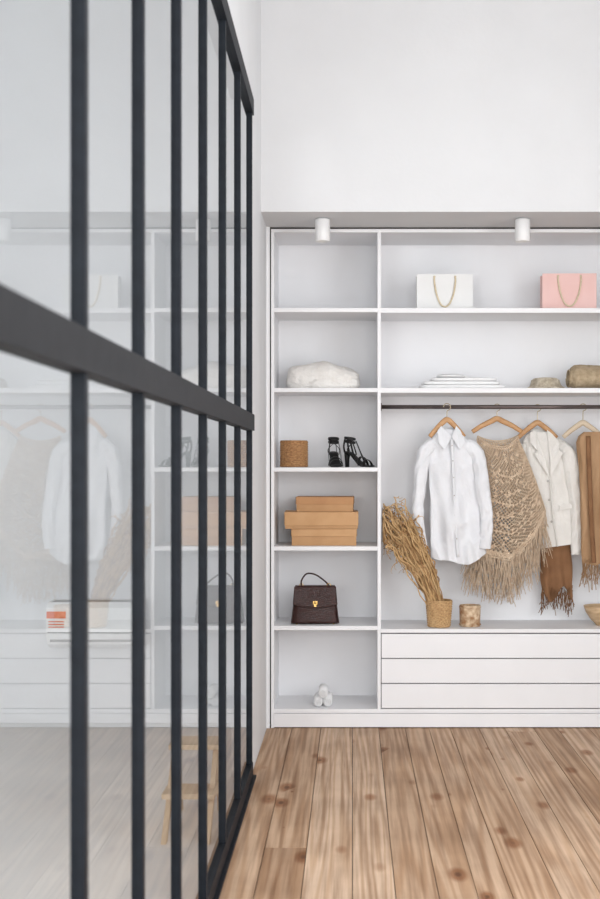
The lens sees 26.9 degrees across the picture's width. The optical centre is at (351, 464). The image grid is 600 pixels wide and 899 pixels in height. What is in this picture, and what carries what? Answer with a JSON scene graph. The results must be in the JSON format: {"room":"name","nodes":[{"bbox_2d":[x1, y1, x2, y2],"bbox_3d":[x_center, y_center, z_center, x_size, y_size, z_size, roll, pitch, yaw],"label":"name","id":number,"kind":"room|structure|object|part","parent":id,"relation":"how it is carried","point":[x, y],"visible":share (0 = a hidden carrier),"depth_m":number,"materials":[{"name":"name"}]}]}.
{"room":"walk-in closet","nodes":[
{"label":"walk-in closet","id":0,"kind":"room"},
{"bbox_2d":[0,0,194,722],"bbox_3d":[-2.400,-0.653,7.550,3.600,4.400,0.100,0,0,0],"label":"wall","id":1,"kind":"structure","parent":0,"point":[34,34],"depth_m":7.50,"materials":[{"name":"paint"}]},
{"bbox_2d":[46,599,145,647],"bbox_3d":[-1.511,0.942,7.397,0.553,0.276,0.201,0,0,0],"label":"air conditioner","id":2,"kind":"object","parent":1,"relation":"attached to","point":[109,620],"visible":0.77,"depth_m":7.31,"materials":[{"name":"plastic"}]},
{"bbox_2d":[227,0,265,767],"bbox_3d":[-0.551,-0.653,1.910,0.097,4.400,11.820,0,0,0],"label":"wall","id":3,"kind":"structure","parent":0,"point":[246,14],"depth_m":6.65,"materials":[{"name":"paint"}]},
{"bbox_2d":[0,0,255,898],"bbox_3d":[-0.507,-0.133,2.600,0.066,3.360,7.200,0,0,0],"label":"glass wall","id":4,"kind":"structure","parent":3,"relation":"attached to","point":[220,96],"depth_m":4.04,"materials":[{"name":"black metal"}]},
{"bbox_2d":[266,227,270,727],"bbox_3d":[-0.490,0.073,7.572,0.026,2.947,0.455,0,0,0],"label":"trim","id":5,"kind":"structure","parent":3,"relation":"attached to","point":[268,229],"depth_m":7.35,"materials":[{"name":"paint"}]},
{"bbox_2d":[0,723,599,898],"bbox_3d":[-0.725,1.572,1.950,6.950,0.050,11.900,0,0,0],"label":"floor","id":6,"kind":"structure","parent":0,"point":[331,812],"depth_m":5.54,"materials":[{"name":"brown wood"}]},
{"bbox_2d":[161,736,190,844],"bbox_3d":[-0.680,1.376,5.360,0.220,0.342,0.538,0,0,0],"label":"step stool","id":7,"kind":"object","parent":6,"relation":"on","point":[186,740],"visible":0.23,"depth_m":5.21,"materials":[{"name":"brown wood"}]},
{"bbox_2d":[271,229,599,727],"bbox_3d":[1.062,0.080,7.573,3.076,2.935,0.454,0,0,0],"label":"built-in wardrobe","id":8,"kind":"object","parent":6,"relation":"on","point":[348,300],"visible":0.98,"depth_m":7.79,"materials":[{"name":"paint"}]},
{"bbox_2d":[280,440,307,466],"bbox_3d":[-0.348,-0.067,7.500,0.171,0.160,0.171,0,0,0],"label":"wicker basket","id":9,"kind":"object","parent":8,"relation":"on","point":[293,453],"visible":0.99,"depth_m":7.43,"materials":[{"name":"brown wicker"}]},
{"bbox_2d":[291,573,338,623],"bbox_3d":[-0.221,0.793,7.461,0.290,0.305,0.134,0,0,0],"label":"leather handbag","id":10,"kind":"object","parent":8,"relation":"on","point":[312,604],"visible":1,"depth_m":7.42,"materials":[{"name":"brown leather"}]},
{"bbox_2d":[286,361,359,387],"bbox_3d":[-0.174,-0.541,7.556,0.454,0.174,0.297,0,0,0],"label":"fleece blanket","id":11,"kind":"object","parent":8,"relation":"in","point":[323,374],"visible":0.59,"depth_m":7.44,"materials":[{"name":"white fabric"}]},
{"bbox_2d":[313,683,332,706],"bbox_3d":[-0.173,1.381,7.508,0.112,0.104,0.217,0,0,0],"label":"rolled towels","id":12,"kind":"object","parent":8,"relation":"in","point":[323,695],"visible":1,"depth_m":7.41,"materials":[{"name":"white fabric"}]},
{"bbox_2d":[291,529,356,545],"bbox_3d":[-0.166,0.429,7.560,0.392,0.100,0.280,0,0,0],"label":"kraft box","id":13,"kind":"object","parent":8,"relation":"on","point":[300,537],"visible":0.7,"depth_m":7.42,"materials":[{"name":"brown cardboard"}]},
{"bbox_2d":[284,510,357,528],"bbox_3d":[-0.184,0.329,7.560,0.445,0.100,0.309,0,0,0],"label":"kraft box","id":14,"kind":"object","parent":13,"relation":"on","point":[293,519],"visible":0.99,"depth_m":7.41,"materials":[{"name":"brown cardboard"}]},
{"bbox_2d":[296,496,353,511],"bbox_3d":[-0.160,0.234,7.565,0.349,0.088,0.257,0,0,0],"label":"kraft box","id":15,"kind":"object","parent":14,"relation":"on","point":[303,503],"visible":1,"depth_m":7.44,"materials":[{"name":"brown cardboard"}]},
{"bbox_2d":[328,437,342,466],"bbox_3d":[-0.102,-0.079,7.498,0.088,0.184,0.214,0,0,-8],"label":"sandal","id":16,"kind":"object","parent":8,"relation":"in","point":[334,461],"visible":1,"depth_m":7.52,"materials":[{"name":"black leather"}]},
{"bbox_2d":[343,436,373,466],"bbox_3d":[0.040,-0.079,7.447,0.214,0.184,0.088,0,0,40],"label":"sandal","id":17,"kind":"object","parent":8,"relation":"in","point":[349,440],"visible":0.99,"depth_m":7.46,"materials":[{"name":"black leather"}]},
{"bbox_2d":[382,496,452,627],"bbox_3d":[0.390,0.573,7.453,0.424,0.778,0.172,0,0,0],"label":"dried plant","id":18,"kind":"object","parent":8,"relation":"on","point":[416,559],"depth_m":7.42,"materials":[{"name":"beige plant"}]},
{"bbox_2d":[271,228,599,228],"bbox_3d":[1.062,-1.395,7.585,3.076,0.011,0.430,0,0,0],"label":"trim","id":19,"kind":"structure","parent":8,"relation":"attached to","point":[271,228],"depth_m":7.37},
{"bbox_2d":[426,598,452,627],"bbox_3d":[0.518,0.882,7.450,0.164,0.160,0.164,0,0,0],"label":"pot","id":20,"kind":"object","parent":8,"relation":"on","point":[438,610],"depth_m":7.39,"materials":[{"name":"wicker"}]},
{"bbox_2d":[416,274,472,307],"bbox_3d":[0.555,-1.033,7.523,0.335,0.218,0.124,0,0,0],"label":"gift bag","id":21,"kind":"object","parent":8,"relation":"on","point":[432,290],"visible":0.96,"depth_m":7.48,"materials":[{"name":"white paper"}]},
{"bbox_2d":[419,374,505,387],"bbox_3d":[0.661,-0.499,7.535,0.515,0.092,0.252,0,0,0],"label":"linens","id":22,"kind":"object","parent":8,"relation":"on","point":[443,380],"visible":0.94,"depth_m":7.42,"materials":[{"name":"white fabric"}]},
{"bbox_2d":[459,604,480,626],"bbox_3d":[0.706,0.900,7.480,0.133,0.126,0.133,0,0,0],"label":"cup","id":23,"kind":"object","parent":8,"relation":"on","point":[469,614],"visible":1,"depth_m":7.43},
{"bbox_2d":[381,403,599,410],"bbox_3d":[1.060,-0.352,7.580,1.779,0.048,0.048,0,0,0],"label":"clothes rod","id":24,"kind":"object","parent":8,"relation":"attached to","point":[382,406],"visible":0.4,"depth_m":7.57,"materials":[{"name":"brown metal"}]},
{"bbox_2d":[428,403,465,437],"bbox_3d":[0.572,-0.267,7.530,0.230,0.211,0.013,0,0,-5],"label":"clothes hanger","id":25,"kind":"object","parent":24,"relation":"hanging from","point":[446,419],"visible":1,"depth_m":7.52,"materials":[{"name":"brown wood"}]},
{"bbox_2d":[412,426,492,564],"bbox_3d":[0.601,0.182,7.528,0.488,0.834,0.148,0,0,0],"label":"shirt","id":26,"kind":"object","parent":25,"relation":"hanging from","point":[461,512],"visible":0.99,"depth_m":7.49,"materials":[{"name":"fabric"}]},
{"bbox_2d":[471,404,522,433],"bbox_3d":[0.882,-0.282,7.600,0.314,0.182,0.013,0,0,3],"label":"clothes hanger","id":27,"kind":"object","parent":24,"relation":"hanging from","point":[496,418],"visible":1,"depth_m":7.59,"materials":[{"name":"brown wood"}]},
{"bbox_2d":[460,435,552,606],"bbox_3d":[0.937,0.338,7.597,0.563,1.037,0.131,0,0,-1],"label":"crochet poncho","id":28,"kind":"object","parent":27,"relation":"hanging from","point":[534,516],"visible":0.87,"depth_m":7.57,"materials":[{"name":"beige fabric"}]},
{"bbox_3d":[0.934,0.201,7.633,0.488,0.763,0.056,0,0,0],"label":"edge trim","id":29,"kind":"part","parent":28,"relation":"part of","materials":[{"name":"beige fabric"}]},
{"bbox_3d":[0.934,0.201,7.566,0.488,0.762,0.060,0,0,0],"label":"edge trim","id":30,"kind":"part","parent":28,"relation":"part of","materials":[{"name":"beige fabric"}]},
{"bbox_2d":[562,404,599,438],"bbox_3d":[1.401,-0.266,7.580,0.257,0.214,0.013,0,0,0],"label":"clothes hanger","id":31,"kind":"object","parent":24,"relation":"hanging from","point":[582,422],"visible":1,"depth_m":7.58,"materials":[{"name":"wood"}]},
{"bbox_2d":[576,432,599,591],"bbox_3d":[1.504,0.284,7.577,0.287,0.969,0.126,0,0,0],"label":"wrap","id":32,"kind":"object","parent":31,"relation":"hanging from","point":[587,443],"visible":1,"depth_m":7.55,"materials":[{"name":"brown fabric"}]},
{"bbox_2d":[517,404,557,438],"bbox_3d":[1.137,-0.265,7.660,0.258,0.215,0.013,0,0,-3],"label":"clothes hanger","id":33,"kind":"object","parent":8,"relation":"hanging from","point":[535,423],"visible":0.76,"depth_m":7.66,"materials":[{"name":"brown wood"}]},
{"bbox_2d":[512,429,580,554],"bbox_3d":[1.200,0.162,7.667,0.444,0.770,0.132,0,0,0],"label":"blazer","id":34,"kind":"object","parent":33,"relation":"hanging from","point":[553,462],"visible":0.66,"depth_m":7.63,"materials":[{"name":"white fabric"}]},
{"bbox_2d":[528,377,563,387],"bbox_3d":[1.172,-0.491,7.559,0.263,0.074,0.266,0,0,0],"label":"straw hat","id":35,"kind":"object","parent":8,"relation":"on","point":[544,382],"visible":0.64,"depth_m":7.49,"materials":[{"name":"beige wicker"}]},
{"bbox_2d":[538,545,574,616],"bbox_3d":[1.257,0.483,7.680,0.224,0.904,0.063,0,0,0],"label":"brown fringed shawl","id":36,"kind":"object","parent":8,"relation":"hanging from","point":[558,574],"visible":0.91,"depth_m":7.67,"materials":[{"name":"fabric"}]},
{"bbox_2d":[540,273,596,307],"bbox_3d":[1.302,-1.035,7.524,0.325,0.222,0.131,0,0,0],"label":"gift bag","id":37,"kind":"object","parent":8,"relation":"on","point":[557,290],"visible":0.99,"depth_m":7.47,"materials":[{"name":"pink paper"}]},
{"bbox_2d":[565,365,599,387],"bbox_3d":[1.544,-0.530,7.529,0.488,0.152,0.214,0,0,0],"label":"throw","id":38,"kind":"object","parent":8,"relation":"on","point":[577,376],"visible":0.87,"depth_m":7.45,"materials":[{"name":"beige fabric"}]},
{"bbox_2d":[583,604,599,625],"bbox_3d":[1.512,0.905,7.520,0.236,0.117,0.236,0,0,0],"label":"wooden bowl","id":39,"kind":"object","parent":8,"relation":"on","point":[592,610],"visible":1,"depth_m":7.47,"materials":[{"name":"brown wood"}]},
{"bbox_2d":[261,0,599,227],"bbox_3d":[1.123,-2.127,7.365,3.253,1.453,0.910,0,0,0],"label":"wall","id":40,"kind":"structure","parent":0,"point":[375,113],"depth_m":6.91,"materials":[{"name":"paint"}]},
{"bbox_2d":[315,218,329,242],"bbox_3d":[-0.168,-1.334,7.100,0.086,0.130,0.086,0,0,0],"label":"ceiling spotlight","id":41,"kind":"object","parent":40,"relation":"attached to","point":[322,225],"visible":1,"depth_m":7.06,"materials":[{"name":"white plastic"}]},
{"bbox_2d":[515,218,529,242],"bbox_3d":[0.968,-1.334,7.100,0.086,0.130,0.086,0,0,0],"label":"ceiling spotlight","id":42,"kind":"object","parent":40,"relation":"attached to","point":[522,225],"visible":1,"depth_m":7.06,"materials":[{"name":"white plastic"}]}
]}

